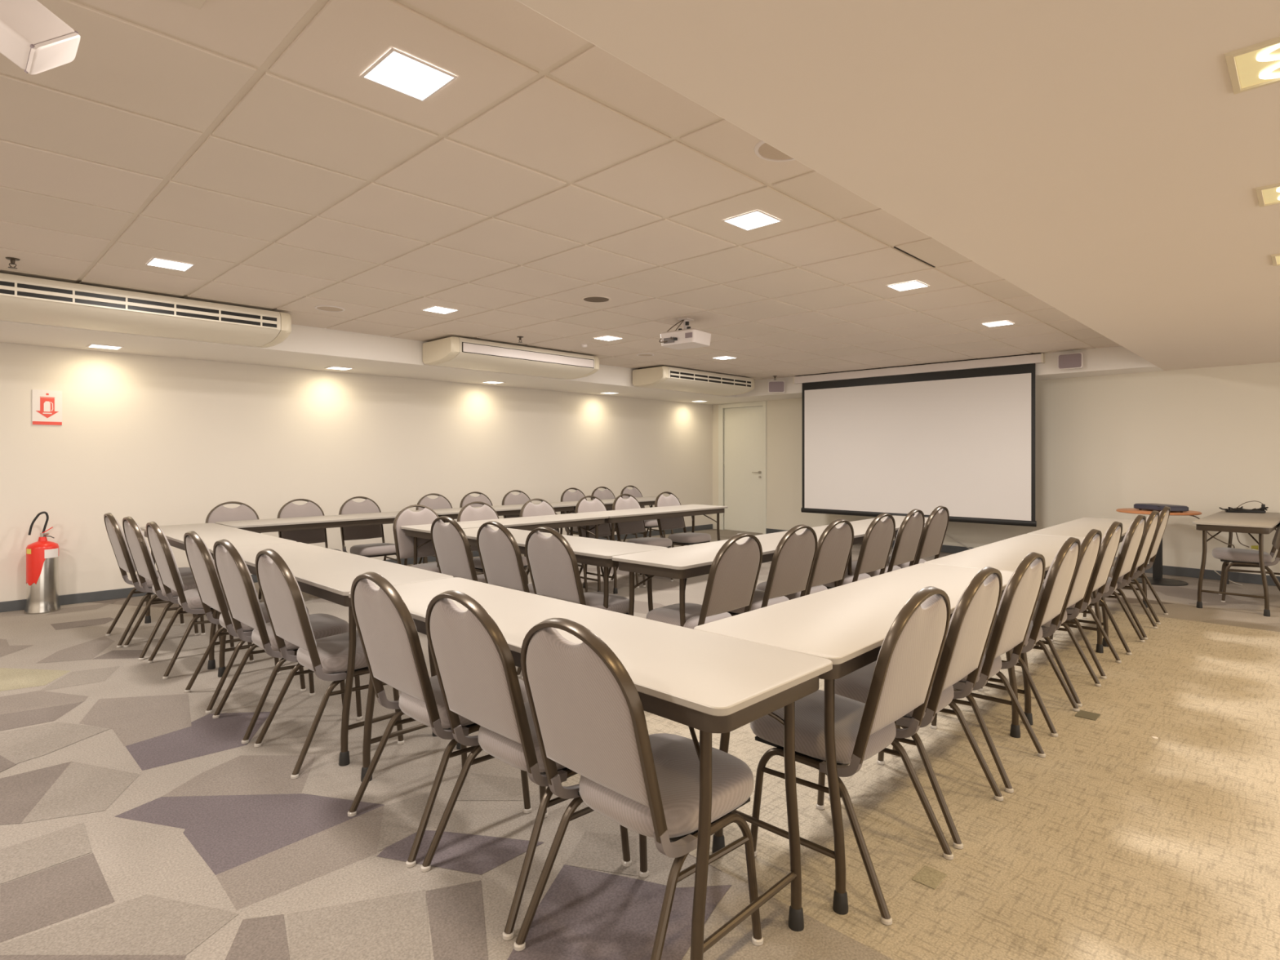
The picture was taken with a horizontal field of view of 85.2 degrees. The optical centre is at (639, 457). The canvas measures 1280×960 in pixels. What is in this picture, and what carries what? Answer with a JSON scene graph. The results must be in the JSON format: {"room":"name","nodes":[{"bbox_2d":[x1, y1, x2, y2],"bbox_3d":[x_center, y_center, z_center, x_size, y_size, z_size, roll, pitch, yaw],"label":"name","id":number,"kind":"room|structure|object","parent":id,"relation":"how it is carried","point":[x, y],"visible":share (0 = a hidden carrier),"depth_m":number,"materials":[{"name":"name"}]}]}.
{"room":"conference room","nodes":[
{"label":"conference room","id":0,"kind":"room"},
{"bbox_2d":[0,342,712,601],"bbox_3d":[-3.555,0.000,7.818,0.120,2.600,14.250,0,0,44],"label":"wall","id":1,"kind":"structure","parent":0,"point":[164,441],"depth_m":7.40,"materials":[{"name":"paint"}]},
{"bbox_2d":[31,389,62,425],"bbox_3d":[-5.165,-0.437,6.068,0.009,0.304,0.200,0,0,44],"label":"fire extinguisher sign","id":2,"kind":"object","parent":1,"relation":"attached to","point":[46,405],"visible":1,"depth_m":6.06,"materials":[{"name":"plastic"}]},
{"bbox_2d":[0,524,712,612],"bbox_3d":[-3.574,1.256,7.704,0.012,0.088,14.060,0,0,44],"label":"baseboard","id":3,"kind":"structure","parent":1,"relation":"attached to","point":[15,605],"depth_m":6.39,"materials":[{"name":"grey plastic"}]},
{"bbox_2d":[0,320,763,404],"bbox_3d":[-3.058,-1.145,7.369,1.220,0.350,14.300,0,0,44],"label":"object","id":4,"kind":"structure","parent":1,"relation":"attached to","point":[310,348],"depth_m":6.88,"materials":[{"name":"white paint"}]},
{"bbox_2d":[85,343,124,350],"bbox_3d":[-4.666,-0.967,6.074,0.234,0.006,0.234,0,0,44],"label":"recessed light","id":5,"kind":"object","parent":4,"relation":"in","point":[91,345],"visible":1,"depth_m":6.04,"materials":[{"name":"white plastic"}]},
{"bbox_2d":[0,0,1120,380],"bbox_3d":[-1.121,-1.250,4.463,5.630,0.061,13.416,0,0,44],"label":"ceiling","id":6,"kind":"structure","parent":0,"point":[245,143],"depth_m":3.35,"materials":[{"name":"tile"}]},
{"bbox_2d":[0,0,80,75],"bbox_3d":[-1.435,-1.050,1.474,0.394,0.425,0.134,0,0,-29],"label":"housing","id":7,"kind":"object","parent":6,"relation":"hanging from","point":[32,37],"visible":1,"depth_m":1.50,"materials":[{"name":"white plastic"}]},
{"bbox_2d":[0,272,291,347],"bbox_3d":[-3.799,-1.094,5.265,0.612,0.252,2.010,0,0,44],"label":"air conditioner","id":8,"kind":"object","parent":6,"relation":"attached to","point":[23,299],"visible":1,"depth_m":5.09,"materials":[{"name":"white plastic"}]},
{"bbox_2d":[0,280,276,327],"bbox_3d":[-3.591,-1.102,5.062,0.013,0.096,1.770,0,0,44],"label":"outlet","id":9,"kind":"object","parent":8,"relation":"attached to","point":[28,291],"depth_m":4.99,"materials":[{"name":"white plastic"}]},
{"bbox_2d":[145,257,195,271],"bbox_3d":[-2.960,-1.217,4.386,0.220,0.004,0.220,0,0,44],"label":"recessed light","id":10,"kind":"object","parent":6,"relation":"in","point":[157,262],"visible":1,"depth_m":4.37,"materials":[{"name":"white plastic"}]},
{"bbox_2d":[314,305,345,311],"bbox_3d":[-2.532,-1.216,5.686,0.230,0.007,0.230,0,0,44],"label":"ceiling speaker","id":11,"kind":"object","parent":6,"relation":"attached to","point":[323,308],"visible":1,"depth_m":5.68,"materials":[{"name":"white plastic"}]},
{"bbox_2d":[360,47,457,102],"bbox_3d":[-0.738,-1.217,2.224,0.220,0.004,0.220,0,0,44],"label":"recessed light","id":12,"kind":"object","parent":6,"relation":"in","point":[398,71],"visible":1,"depth_m":2.21,"materials":[{"name":"white plastic"}]},
{"bbox_2d":[421,306,458,314],"bbox_3d":[-1.646,-1.217,5.737,0.220,0.004,0.220,0,0,44],"label":"recessed light","id":13,"kind":"object","parent":6,"relation":"in","point":[439,309],"visible":1,"depth_m":5.72,"materials":[{"name":"white plastic"}]},
{"bbox_2d":[424,306,456,313],"bbox_3d":[-1.646,-1.217,5.737,0.202,0.002,0.202,0,0,44],"label":"diffuser","id":14,"kind":"object","parent":13,"relation":"attached to","point":[435,309],"depth_m":5.72,"materials":[{"name":"white plastic"}]},
{"bbox_2d":[422,336,599,379],"bbox_3d":[-1.369,-1.094,7.763,0.612,0.252,1.980,0,0,44],"label":"air conditioner","id":15,"kind":"object","parent":6,"relation":"attached to","point":[449,352],"visible":1,"depth_m":7.42,"materials":[{"name":"white plastic"}]},
{"bbox_2d":[462,342,594,368],"bbox_3d":[-1.158,-1.102,7.558,0.008,0.100,1.760,0,0,44],"label":"outlet","id":16,"kind":"object","parent":15,"relation":"attached to","point":[482,349],"depth_m":7.48,"materials":[{"name":"white metal"}]},
{"bbox_2d":[581,295,611,302],"bbox_3d":[-0.336,-1.216,5.349,0.230,0.007,0.230,0,0,44],"label":"ceiling speaker","id":17,"kind":"object","parent":6,"relation":"attached to","point":[591,299],"visible":1,"depth_m":5.33,"materials":[{"name":"plastic"}]},
{"bbox_2d":[658,317,711,349],"bbox_3d":[0.393,-1.104,6.123,0.370,0.238,0.334,0,0,37],"label":"ceiling projector","id":18,"kind":"object","parent":6,"relation":"hanging from","point":[688,337],"visible":1,"depth_m":6.05,"materials":[{"name":"white plastic"}]},
{"bbox_2d":[632,366,754,395],"bbox_3d":[0.821,-1.094,10.014,0.612,0.252,2.060,0,0,44],"label":"air conditioner","id":19,"kind":"object","parent":6,"relation":"attached to","point":[668,378],"visible":1,"depth_m":9.62,"materials":[{"name":"white plastic"}]},
{"bbox_2d":[670,370,751,386],"bbox_3d":[1.029,-1.102,9.811,0.013,0.096,1.820,0,0,44],"label":"vent","id":20,"kind":"object","parent":19,"relation":"attached to","point":[687,376],"depth_m":9.75,"materials":[{"name":"white plastic"}]},
{"bbox_2d":[722,209,782,231],"bbox_3d":[0.577,-1.217,3.576,0.220,0.004,0.220,0,0,44],"label":"recessed light","id":21,"kind":"object","parent":6,"relation":"in","point":[756,219],"visible":1,"depth_m":3.57,"materials":[{"name":"white plastic"}]},
{"bbox_2d":[754,140,795,161],"bbox_3d":[0.570,-1.216,2.738,0.240,0.007,0.240,0,0,44],"label":"ceiling speaker","id":22,"kind":"object","parent":6,"relation":"attached to","point":[763,150],"visible":0.33,"depth_m":2.78,"materials":[{"name":"white plastic"}]},
{"bbox_2d":[758,142,792,159],"bbox_3d":[0.570,-1.214,2.738,0.206,0.003,0.206,0,0,44],"label":"grille","id":23,"kind":"object","parent":22,"relation":"attached to","point":[766,152],"depth_m":2.78,"materials":[{"name":"brown metal"}]},
{"bbox_2d":[886,280,929,291],"bbox_3d":[1.898,-1.217,4.934,0.220,0.004,0.220,0,0,44],"label":"recessed light","id":24,"kind":"object","parent":6,"relation":"in","point":[915,284],"visible":1,"depth_m":4.93,"materials":[{"name":"white plastic"}]},
{"bbox_2d":[793,352,1044,526],"bbox_3d":[3.504,-0.205,9.248,3.323,2.025,0.095,0,0,44],"label":"projection screen","id":25,"kind":"object","parent":6,"relation":"hanging from","point":[957,436],"visible":0.97,"depth_m":9.04,"materials":[{"name":"white fabric"}]},
{"bbox_2d":[981,320,1014,327],"bbox_3d":[3.251,-1.217,6.325,0.220,0.004,0.220,0,0,44],"label":"recessed light","id":26,"kind":"object","parent":6,"relation":"in","point":[1000,322],"visible":1,"depth_m":6.31,"materials":[{"name":"white plastic"}]},
{"bbox_2d":[983,320,1012,326],"bbox_3d":[3.251,-1.217,6.325,0.202,0.002,0.202,0,0,44],"label":"diffuser","id":27,"kind":"object","parent":26,"relation":"attached to","point":[1001,322],"depth_m":6.31,"materials":[{"name":"white plastic"}]},
{"bbox_2d":[0,528,1279,959],"bbox_3d":[0.548,1.299,3.862,11.600,0.002,14.300,0,0,44],"label":"floor","id":28,"kind":"structure","parent":0,"point":[137,823],"depth_m":2.46,"materials":[{"name":"carpet"}]},
{"bbox_2d":[23,511,61,613],"bbox_3d":[-5.064,0.878,5.902,0.240,0.844,0.240,0,0,0],"label":"fire extinguisher","id":29,"kind":"object","parent":28,"relation":"on","point":[42,555],"visible":1,"depth_m":5.83,"materials":[{"name":"metal"}]},
{"bbox_2d":[103,512,199,648],"bbox_3d":[-3.558,0.844,5.102,0.474,0.912,0.578,0,0,45],"label":"banquet chair","id":30,"kind":"object","parent":28,"relation":"on","point":[117,537],"visible":0.68,"depth_m":4.89,"materials":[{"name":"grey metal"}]},
{"bbox_2d":[122,516,221,660],"bbox_3d":[-3.201,0.844,4.803,0.474,0.912,0.578,0,0,43],"label":"banquet chair","id":31,"kind":"object","parent":28,"relation":"on","point":[138,546],"visible":0.68,"depth_m":4.61,"materials":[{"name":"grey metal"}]},
{"bbox_2d":[146,521,257,679],"bbox_3d":[-2.776,0.844,4.425,0.578,0.912,0.474,0,0,-45],"label":"banquet chair","id":32,"kind":"object","parent":28,"relation":"on","point":[189,600],"visible":0.73,"depth_m":4.22,"materials":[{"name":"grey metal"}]},
{"bbox_2d":[140,523,297,669],"bbox_3d":[-3.106,0.925,5.043,1.922,0.750,0.515,0,0,44],"label":"folding table","id":33,"kind":"object","parent":28,"relation":"on","point":[210,533],"visible":0.43,"depth_m":4.86,"materials":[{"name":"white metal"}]},
{"bbox_2d":[205,501,262,613],"bbox_3d":[-3.441,0.844,6.006,0.578,0.912,0.474,0,0,44],"label":"banquet chair","id":34,"kind":"object","parent":28,"relation":"on","point":[220,513],"visible":0.2,"depth_m":6.15,"materials":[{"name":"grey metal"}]},
{"bbox_2d":[183,530,309,713],"bbox_3d":[-2.182,0.844,3.874,0.578,0.912,0.474,0,0,-45],"label":"banquet chair","id":35,"kind":"object","parent":28,"relation":"on","point":[201,562],"visible":0.7,"depth_m":3.67,"materials":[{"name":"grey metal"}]},
{"bbox_2d":[212,539,348,743],"bbox_3d":[-1.792,0.844,3.502,0.474,0.912,0.578,0,0,44],"label":"banquet chair","id":36,"kind":"object","parent":28,"relation":"on","point":[237,584],"visible":0.75,"depth_m":3.34,"materials":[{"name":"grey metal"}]},
{"bbox_2d":[276,498,341,551],"bbox_3d":[-3.035,0.844,6.423,0.578,0.912,0.474,0,0,44],"label":"banquet chair","id":37,"kind":"object","parent":28,"relation":"on","point":[310,508],"visible":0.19,"depth_m":6.55,"materials":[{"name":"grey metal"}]},
{"bbox_2d":[215,510,436,565],"bbox_3d":[-2.823,0.925,6.434,0.515,0.750,1.827,0,0,44],"label":"folding table","id":38,"kind":"object","parent":28,"relation":"on","point":[273,525],"visible":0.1,"depth_m":6.15,"materials":[{"name":"beige laminate"}]},
{"bbox_2d":[253,548,404,778],"bbox_3d":[-1.394,0.844,3.157,0.474,0.912,0.578,0,0,44],"label":"banquet chair","id":39,"kind":"object","parent":28,"relation":"on","point":[326,657],"visible":0.87,"depth_m":3.00,"materials":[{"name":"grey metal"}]},
{"bbox_2d":[210,542,453,766],"bbox_3d":[-1.720,0.925,3.706,1.922,0.750,0.515,0,0,44],"label":"folding table","id":40,"kind":"object","parent":28,"relation":"on","point":[325,573],"visible":0.55,"depth_m":3.31,"materials":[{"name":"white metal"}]},
{"bbox_2d":[338,496,401,564],"bbox_3d":[-2.640,0.844,6.829,0.578,0.912,0.474,0,0,44],"label":"banquet chair","id":41,"kind":"object","parent":28,"relation":"on","point":[349,506],"visible":0.59,"depth_m":6.88,"materials":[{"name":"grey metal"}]},
{"bbox_2d":[392,504,453,577],"bbox_3d":[-1.668,0.844,5.584,0.578,0.912,0.474,0,0,44],"label":"banquet chair","id":42,"kind":"object","parent":28,"relation":"on","point":[404,544],"visible":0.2,"depth_m":5.64,"materials":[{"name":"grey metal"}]},
{"bbox_2d":[347,571,531,867],"bbox_3d":[-0.720,0.844,2.550,0.474,0.912,0.578,0,0,45],"label":"banquet chair","id":43,"kind":"object","parent":28,"relation":"on","point":[387,630],"visible":0.75,"depth_m":2.38,"materials":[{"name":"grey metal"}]},
{"bbox_2d":[415,493,473,564],"bbox_3d":[-2.074,0.844,7.411,0.474,0.912,0.578,0,0,-45],"label":"banquet chair","id":44,"kind":"object","parent":28,"relation":"on","point":[441,502],"visible":0.11,"depth_m":7.56,"materials":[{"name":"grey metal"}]},
{"bbox_2d":[431,515,493,585],"bbox_3d":[-1.119,0.844,4.836,0.474,0.912,0.578,0,0,43],"label":"banquet chair","id":45,"kind":"object","parent":28,"relation":"on","point":[451,544],"visible":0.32,"depth_m":4.64,"materials":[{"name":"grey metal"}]},
{"bbox_2d":[459,491,493,574],"bbox_3d":[-1.701,0.844,7.795,0.578,0.912,0.474,0,0,44],"label":"banquet chair","id":46,"kind":"object","parent":28,"relation":"on","point":[467,499],"visible":0.15,"depth_m":7.92,"materials":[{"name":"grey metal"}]},
{"bbox_2d":[457,501,528,584],"bbox_3d":[-1.262,0.844,6.002,0.578,0.912,0.474,0,0,44],"label":"banquet chair","id":47,"kind":"object","parent":28,"relation":"on","point":[486,512],"visible":0.19,"depth_m":6.09,"materials":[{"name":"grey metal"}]},
{"bbox_2d":[414,502,576,563],"bbox_3d":[-1.547,0.925,7.745,0.515,0.750,1.827,0,0,44],"label":"folding table","id":48,"kind":"object","parent":28,"relation":"on","point":[510,509],"visible":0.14,"depth_m":7.60,"materials":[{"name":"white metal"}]},
{"bbox_2d":[400,513,608,591],"bbox_3d":[-1.109,0.925,6.080,0.515,0.750,1.847,0,0,44],"label":"folding table","id":49,"kind":"object","parent":28,"relation":"on","point":[566,520],"visible":0.44,"depth_m":6.11,"materials":[{"name":"beige laminate"}]},
{"bbox_2d":[476,520,549,677],"bbox_3d":[-0.715,0.844,4.456,0.474,0.912,0.578,0,0,44],"label":"banquet chair","id":50,"kind":"object","parent":28,"relation":"on","point":[500,553],"visible":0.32,"depth_m":4.26,"materials":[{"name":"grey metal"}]},
{"bbox_2d":[502,489,531,570],"bbox_3d":[-1.310,0.844,8.197,0.578,0.912,0.474,0,0,44],"label":"banquet chair","id":51,"kind":"object","parent":28,"relation":"on","point":[522,498],"visible":0.22,"depth_m":8.30,"materials":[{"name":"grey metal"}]},
{"bbox_2d":[420,590,631,940],"bbox_3d":[-0.349,0.844,2.217,0.474,0.912,0.578,0,0,44],"label":"banquet chair","id":52,"kind":"object","parent":28,"relation":"on","point":[473,661],"visible":0.73,"depth_m":2.04,"materials":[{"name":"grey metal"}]},
{"bbox_2d":[520,497,587,592],"bbox_3d":[-0.800,0.844,6.476,0.578,0.912,0.474,0,0,43],"label":"banquet chair","id":53,"kind":"object","parent":28,"relation":"on","point":[544,508],"visible":0.14,"depth_m":6.58,"materials":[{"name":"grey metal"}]},
{"bbox_2d":[462,526,667,611],"bbox_3d":[-0.674,0.925,4.743,1.897,0.750,0.515,0,0,44],"label":"folding table","id":54,"kind":"object","parent":28,"relation":"on","point":[589,551],"visible":0.21,"depth_m":4.28,"materials":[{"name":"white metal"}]},
{"bbox_2d":[521,526,629,679],"bbox_3d":[-0.352,0.844,4.117,0.474,0.912,0.578,0,0,44],"label":"banquet chair","id":55,"kind":"object","parent":28,"relation":"on","point":[552,562],"visible":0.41,"depth_m":3.96,"materials":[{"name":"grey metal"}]},
{"bbox_2d":[560,487,608,540],"bbox_3d":[-0.691,0.844,8.833,0.578,0.912,0.474,0,0,45],"label":"banquet chair","id":56,"kind":"object","parent":28,"relation":"on","point":[566,495],"visible":0.26,"depth_m":8.92,"materials":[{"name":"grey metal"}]},
{"bbox_2d":[348,577,832,959],"bbox_3d":[-0.335,0.925,2.370,1.922,0.750,0.515,0,0,44],"label":"folding table","id":57,"kind":"object","parent":28,"relation":"on","point":[709,683],"visible":0.73,"depth_m":1.89,"materials":[{"name":"beige laminate"}]},
{"bbox_2d":[574,495,639,587],"bbox_3d":[-0.330,0.844,6.960,0.578,0.912,0.474,0,0,44],"label":"banquet chair","id":58,"kind":"object","parent":28,"relation":"on","point":[597,504],"visible":0.3,"depth_m":7.08,"materials":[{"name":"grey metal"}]},
{"bbox_2d":[591,486,637,541],"bbox_3d":[-0.331,0.844,9.203,0.474,0.912,0.578,0,0,-45],"label":"banquet chair","id":59,"kind":"object","parent":28,"relation":"on","point":[606,493],"visible":0.19,"depth_m":9.34,"materials":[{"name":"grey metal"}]},
{"bbox_2d":[552,496,679,564],"bbox_3d":[-0.271,0.925,9.057,0.515,0.750,1.827,0,0,44],"label":"folding table","id":60,"kind":"object","parent":28,"relation":"on","point":[650,500],"visible":0.13,"depth_m":9.07,"materials":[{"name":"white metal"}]},
{"bbox_2d":[513,617,763,959],"bbox_3d":[0.009,0.844,1.862,0.474,0.912,0.578,0,0,45],"label":"banquet chair","id":61,"kind":"object","parent":28,"relation":"on","point":[588,713],"visible":1,"depth_m":1.73,"materials":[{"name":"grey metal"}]},
{"bbox_2d":[609,493,673,586],"bbox_3d":[0.030,0.844,7.329,0.578,0.912,0.474,0,0,43],"label":"banquet chair","id":62,"kind":"object","parent":28,"relation":"on","point":[636,526],"visible":0.52,"depth_m":7.36,"materials":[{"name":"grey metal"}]},
{"bbox_2d":[620,485,665,542],"bbox_3d":[0.050,0.844,9.594,0.578,0.912,0.474,0,0,43],"label":"banquet chair","id":63,"kind":"object","parent":28,"relation":"on","point":[635,492],"visible":0.32,"depth_m":9.64,"materials":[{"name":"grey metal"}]},
{"bbox_2d":[576,504,728,594],"bbox_3d":[0.181,0.925,7.407,0.515,0.750,1.847,0,0,44],"label":"folding table","id":64,"kind":"object","parent":28,"relation":"on","point":[665,512],"visible":0.6,"depth_m":7.14,"materials":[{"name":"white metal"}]},
{"bbox_2d":[654,491,711,548],"bbox_3d":[0.486,0.844,7.798,0.578,0.912,0.474,0,0,44],"label":"banquet chair","id":65,"kind":"object","parent":28,"relation":"on","point":[689,538],"visible":0.62,"depth_m":7.79,"materials":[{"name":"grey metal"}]},
{"bbox_2d":[645,532,762,629],"bbox_3d":[0.339,0.844,3.784,0.578,0.912,0.474,0,0,43],"label":"banquet chair","id":66,"kind":"object","parent":28,"relation":"on","point":[735,570],"visible":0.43,"depth_m":3.63,"materials":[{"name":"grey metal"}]},
{"bbox_2d":[612,530,838,626],"bbox_3d":[0.664,0.925,4.391,0.515,0.750,1.897,0,0,43],"label":"folding table","id":67,"kind":"object","parent":28,"relation":"on","point":[681,562],"visible":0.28,"depth_m":3.84,"materials":[{"name":"beige laminate"}]},
{"bbox_2d":[727,524,817,616],"bbox_3d":[0.748,0.844,4.233,0.474,0.912,0.578,0,0,-45],"label":"banquet chair","id":68,"kind":"object","parent":28,"relation":"on","point":[793,557],"visible":0.44,"depth_m":4.06,"materials":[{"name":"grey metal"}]},
{"bbox_2d":[755,519,853,599],"bbox_3d":[1.082,0.844,4.606,0.474,0.912,0.578,0,0,-45],"label":"banquet chair","id":69,"kind":"object","parent":28,"relation":"on","point":[834,545],"visible":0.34,"depth_m":4.44,"materials":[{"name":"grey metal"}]},
{"bbox_2d":[750,586,953,924],"bbox_3d":[0.675,0.844,2.277,0.578,0.912,0.474,0,0,45],"label":"banquet chair","id":70,"kind":"object","parent":28,"relation":"on","point":[908,657],"visible":0.92,"depth_m":2.14,"materials":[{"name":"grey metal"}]},
{"bbox_2d":[693,563,1020,915],"bbox_3d":[1.006,0.925,2.775,0.515,0.750,1.922,0,0,43],"label":"folding table","id":71,"kind":"object","parent":28,"relation":"on","point":[847,625],"visible":0.5,"depth_m":2.29,"materials":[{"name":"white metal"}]},
{"bbox_2d":[822,512,895,589],"bbox_3d":[1.527,0.844,5.077,0.578,0.912,0.474,0,0,45],"label":"banquet chair","id":72,"kind":"object","parent":28,"relation":"on","point":[877,540],"visible":0.38,"depth_m":4.90,"materials":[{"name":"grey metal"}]},
{"bbox_2d":[796,515,935,575],"bbox_3d":[1.958,0.925,5.782,0.515,0.750,1.897,0,0,43],"label":"folding table","id":73,"kind":"object","parent":28,"relation":"on","point":[860,526],"visible":0.12,"depth_m":5.47,"materials":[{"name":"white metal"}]},
{"bbox_2d":[846,509,924,577],"bbox_3d":[1.894,0.844,5.455,0.578,0.912,0.474,0,0,43],"label":"banquet chair","id":74,"kind":"object","parent":28,"relation":"on","point":[909,533],"visible":0.34,"depth_m":5.28,"materials":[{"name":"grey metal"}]},
{"bbox_2d":[827,566,1003,848],"bbox_3d":[1.038,0.844,2.653,0.578,0.912,0.474,0,0,43],"label":"banquet chair","id":75,"kind":"object","parent":28,"relation":"on","point":[971,621],"visible":0.72,"depth_m":2.47,"materials":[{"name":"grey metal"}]},
{"bbox_2d":[887,506,949,568],"bbox_3d":[2.239,0.844,5.809,0.578,0.912,0.474,0,0,44],"label":"banquet chair","id":76,"kind":"object","parent":28,"relation":"on","point":[935,526],"visible":0.34,"depth_m":5.62,"materials":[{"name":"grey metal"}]},
{"bbox_2d":[911,865,946,889],"bbox_3d":[0.897,1.298,2.155,0.070,0.004,0.100,0,0,44],"label":"floor outlet cover","id":77,"kind":"object","parent":28,"relation":"on","point":[929,877],"visible":1,"depth_m":2.15,"materials":[{"name":"metal"}]},
{"bbox_2d":[891,551,1045,792],"bbox_3d":[1.421,0.844,3.041,0.578,0.912,0.474,0,0,44],"label":"banquet chair","id":78,"kind":"object","parent":28,"relation":"on","point":[1017,605],"visible":0.56,"depth_m":2.83,"materials":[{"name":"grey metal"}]},
{"bbox_2d":[924,533,1103,725],"bbox_3d":[2.325,0.925,4.177,0.515,0.750,1.922,0,0,43],"label":"folding table","id":79,"kind":"object","parent":28,"relation":"on","point":[1005,555],"visible":0.33,"depth_m":3.98,"materials":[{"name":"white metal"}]},
{"bbox_2d":[949,537,1080,737],"bbox_3d":[1.914,0.844,3.582,0.578,0.912,0.474,0,0,43],"label":"banquet chair","id":80,"kind":"object","parent":28,"relation":"on","point":[1060,575],"visible":0.6,"depth_m":3.35,"materials":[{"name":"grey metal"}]},
{"bbox_2d":[986,528,1102,706],"bbox_3d":[2.280,0.844,3.976,0.578,0.912,0.474,0,0,44],"label":"banquet chair","id":81,"kind":"object","parent":28,"relation":"on","point":[1091,544],"visible":0.48,"depth_m":3.78,"materials":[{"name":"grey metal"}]},
{"bbox_2d":[1017,521,1122,679],"bbox_3d":[2.713,0.844,4.432,0.578,0.912,0.474,0,0,44],"label":"banquet chair","id":82,"kind":"object","parent":28,"relation":"on","point":[1110,541],"visible":0.56,"depth_m":4.21,"materials":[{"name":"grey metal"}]},
{"bbox_2d":[1026,517,1147,647],"bbox_3d":[3.645,0.925,5.579,0.515,0.750,1.922,0,0,43],"label":"folding table","id":83,"kind":"object","parent":28,"relation":"on","point":[1080,527],"visible":0.23,"depth_m":5.41,"materials":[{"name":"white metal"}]},
{"bbox_2d":[1075,710,1100,720],"bbox_3d":[2.257,1.298,3.510,0.090,0.004,0.110,0,0,44],"label":"floor outlet cover","id":84,"kind":"object","parent":28,"relation":"on","point":[1082,713],"visible":1,"depth_m":3.50,"materials":[{"name":"beige metal"}]},
{"bbox_2d":[1048,515,1146,654],"bbox_3d":[3.219,0.844,4.930,0.474,0.912,0.578,0,0,-45],"label":"banquet chair","id":85,"kind":"object","parent":28,"relation":"on","point":[1132,539],"visible":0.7,"depth_m":4.70,"materials":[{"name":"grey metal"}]},
{"bbox_2d":[1069,510,1159,639],"bbox_3d":[3.599,0.844,5.314,0.578,0.912,0.474,0,0,44],"label":"banquet chair","id":86,"kind":"object","parent":28,"relation":"on","point":[1152,521],"visible":0.44,"depth_m":5.11,"materials":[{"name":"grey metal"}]},
{"bbox_2d":[1087,506,1170,624],"bbox_3d":[4.029,0.844,5.771,0.578,0.912,0.474,0,0,43],"label":"banquet chair","id":87,"kind":"object","parent":28,"relation":"on","point":[1164,514],"visible":0.49,"depth_m":5.55,"materials":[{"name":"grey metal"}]},
{"bbox_2d":[1115,508,1201,586],"bbox_3d":[5.429,0.927,7.302,0.720,0.746,0.720,0,0,44],"label":"round table","id":88,"kind":"object","parent":28,"relation":"on","point":[1157,579],"visible":0.67,"depth_m":7.25,"materials":[{"name":"orange wood"}]},
{"bbox_2d":[1133,503,1188,512],"bbox_3d":[5.416,0.519,7.245,0.250,0.070,0.460,0,0,-5],"label":"projector","id":89,"kind":"object","parent":88,"relation":"on","point":[1157,507],"visible":0.84,"depth_m":7.14,"materials":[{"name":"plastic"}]},
{"bbox_2d":[1192,510,1279,616],"bbox_3d":[5.600,0.925,6.452,1.877,0.750,0.515,0,0,-44],"label":"folding table","id":90,"kind":"object","parent":28,"relation":"on","point":[1260,523],"visible":0.86,"depth_m":5.96,"materials":[{"name":"beige laminate"}]},
{"bbox_2d":[1218,500,1268,512],"bbox_3d":[6.067,0.489,6.998,0.385,0.118,0.126,0,0,24],"label":"cable bundle","id":91,"kind":"object","parent":90,"relation":"on","point":[1263,508],"visible":1,"depth_m":6.97,"materials":[{"name":"black plastic"}]},
{"bbox_2d":[1212,522,1279,602],"bbox_3d":[5.554,0.844,6.303,0.578,0.912,0.474,0,0,37],"label":"banquet chair","id":92,"kind":"object","parent":28,"relation":"on","point":[1237,557],"visible":0.94,"depth_m":6.24,"materials":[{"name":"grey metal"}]},
{"bbox_2d":[712,361,1279,576],"bbox_3d":[5.237,0.000,8.512,0.122,2.600,11.580,0,0,-42],"label":"wall","id":93,"kind":"structure","parent":0,"point":[1204,440],"depth_m":7.91,"materials":[{"name":"beige paint"}]},
{"bbox_2d":[718,400,766,533],"bbox_3d":[1.798,0.166,12.245,0.129,2.268,1.070,0,0,-42],"label":"door","id":94,"kind":"structure","parent":93,"relation":"in","point":[744,434],"depth_m":12.24,"materials":[{"name":"wood"}]},
{"bbox_2d":[768,381,784,392],"bbox_3d":[2.071,-1.070,10.554,0.240,0.170,0.167,0,0,13],"label":"wall speaker","id":95,"kind":"object","parent":93,"relation":"attached to","point":[773,386],"visible":1,"depth_m":10.47,"materials":[{"name":"white plastic"}]},
{"bbox_2d":[516,0,1279,370],"bbox_3d":[3.049,-1.145,1.428,4.820,0.350,14.300,0,0,44],"label":"ceiling","id":96,"kind":"structure","parent":93,"relation":"attached to","point":[1102,159],"depth_m":2.03,"materials":[{"name":"paint"}]},
{"bbox_2d":[1224,36,1279,94],"bbox_3d":[1.612,-0.964,1.640,0.344,0.012,0.248,0,0,44],"label":"light","id":97,"kind":"object","parent":96,"relation":"in","point":[1257,65],"visible":1,"depth_m":1.72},
{"bbox_2d":[1255,182,1279,207],"bbox_3d":[2.421,-0.964,2.472,0.344,0.012,0.248,0,0,44],"label":"light","id":98,"kind":"object","parent":96,"relation":"in","point":[1268,195],"visible":1,"depth_m":2.56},
{"bbox_2d":[735,346,1164,400],"bbox_3d":[3.925,-1.145,9.728,5.500,0.350,1.180,0,0,44],"label":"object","id":99,"kind":"structure","parent":93,"relation":"attached to","point":[1116,360],"depth_m":7.93,"materials":[{"name":"white paint"}]},
{"bbox_2d":[766,528,1279,586],"bbox_3d":[5.573,1.250,8.041,0.021,0.100,10.230,0,0,-42],"label":"baseboard","id":100,"kind":"structure","parent":93,"relation":"attached to","point":[1166,570],"depth_m":7.54,"materials":[{"name":"grey plastic"}]},
{"bbox_2d":[1057,352,1083,369],"bbox_3d":[4.875,-1.085,7.865,0.240,0.170,0.167,0,0,44],"label":"wall speaker","id":101,"kind":"object","parent":93,"relation":"attached to","point":[1068,361],"visible":1,"depth_m":7.80,"materials":[{"name":"white plastic"}]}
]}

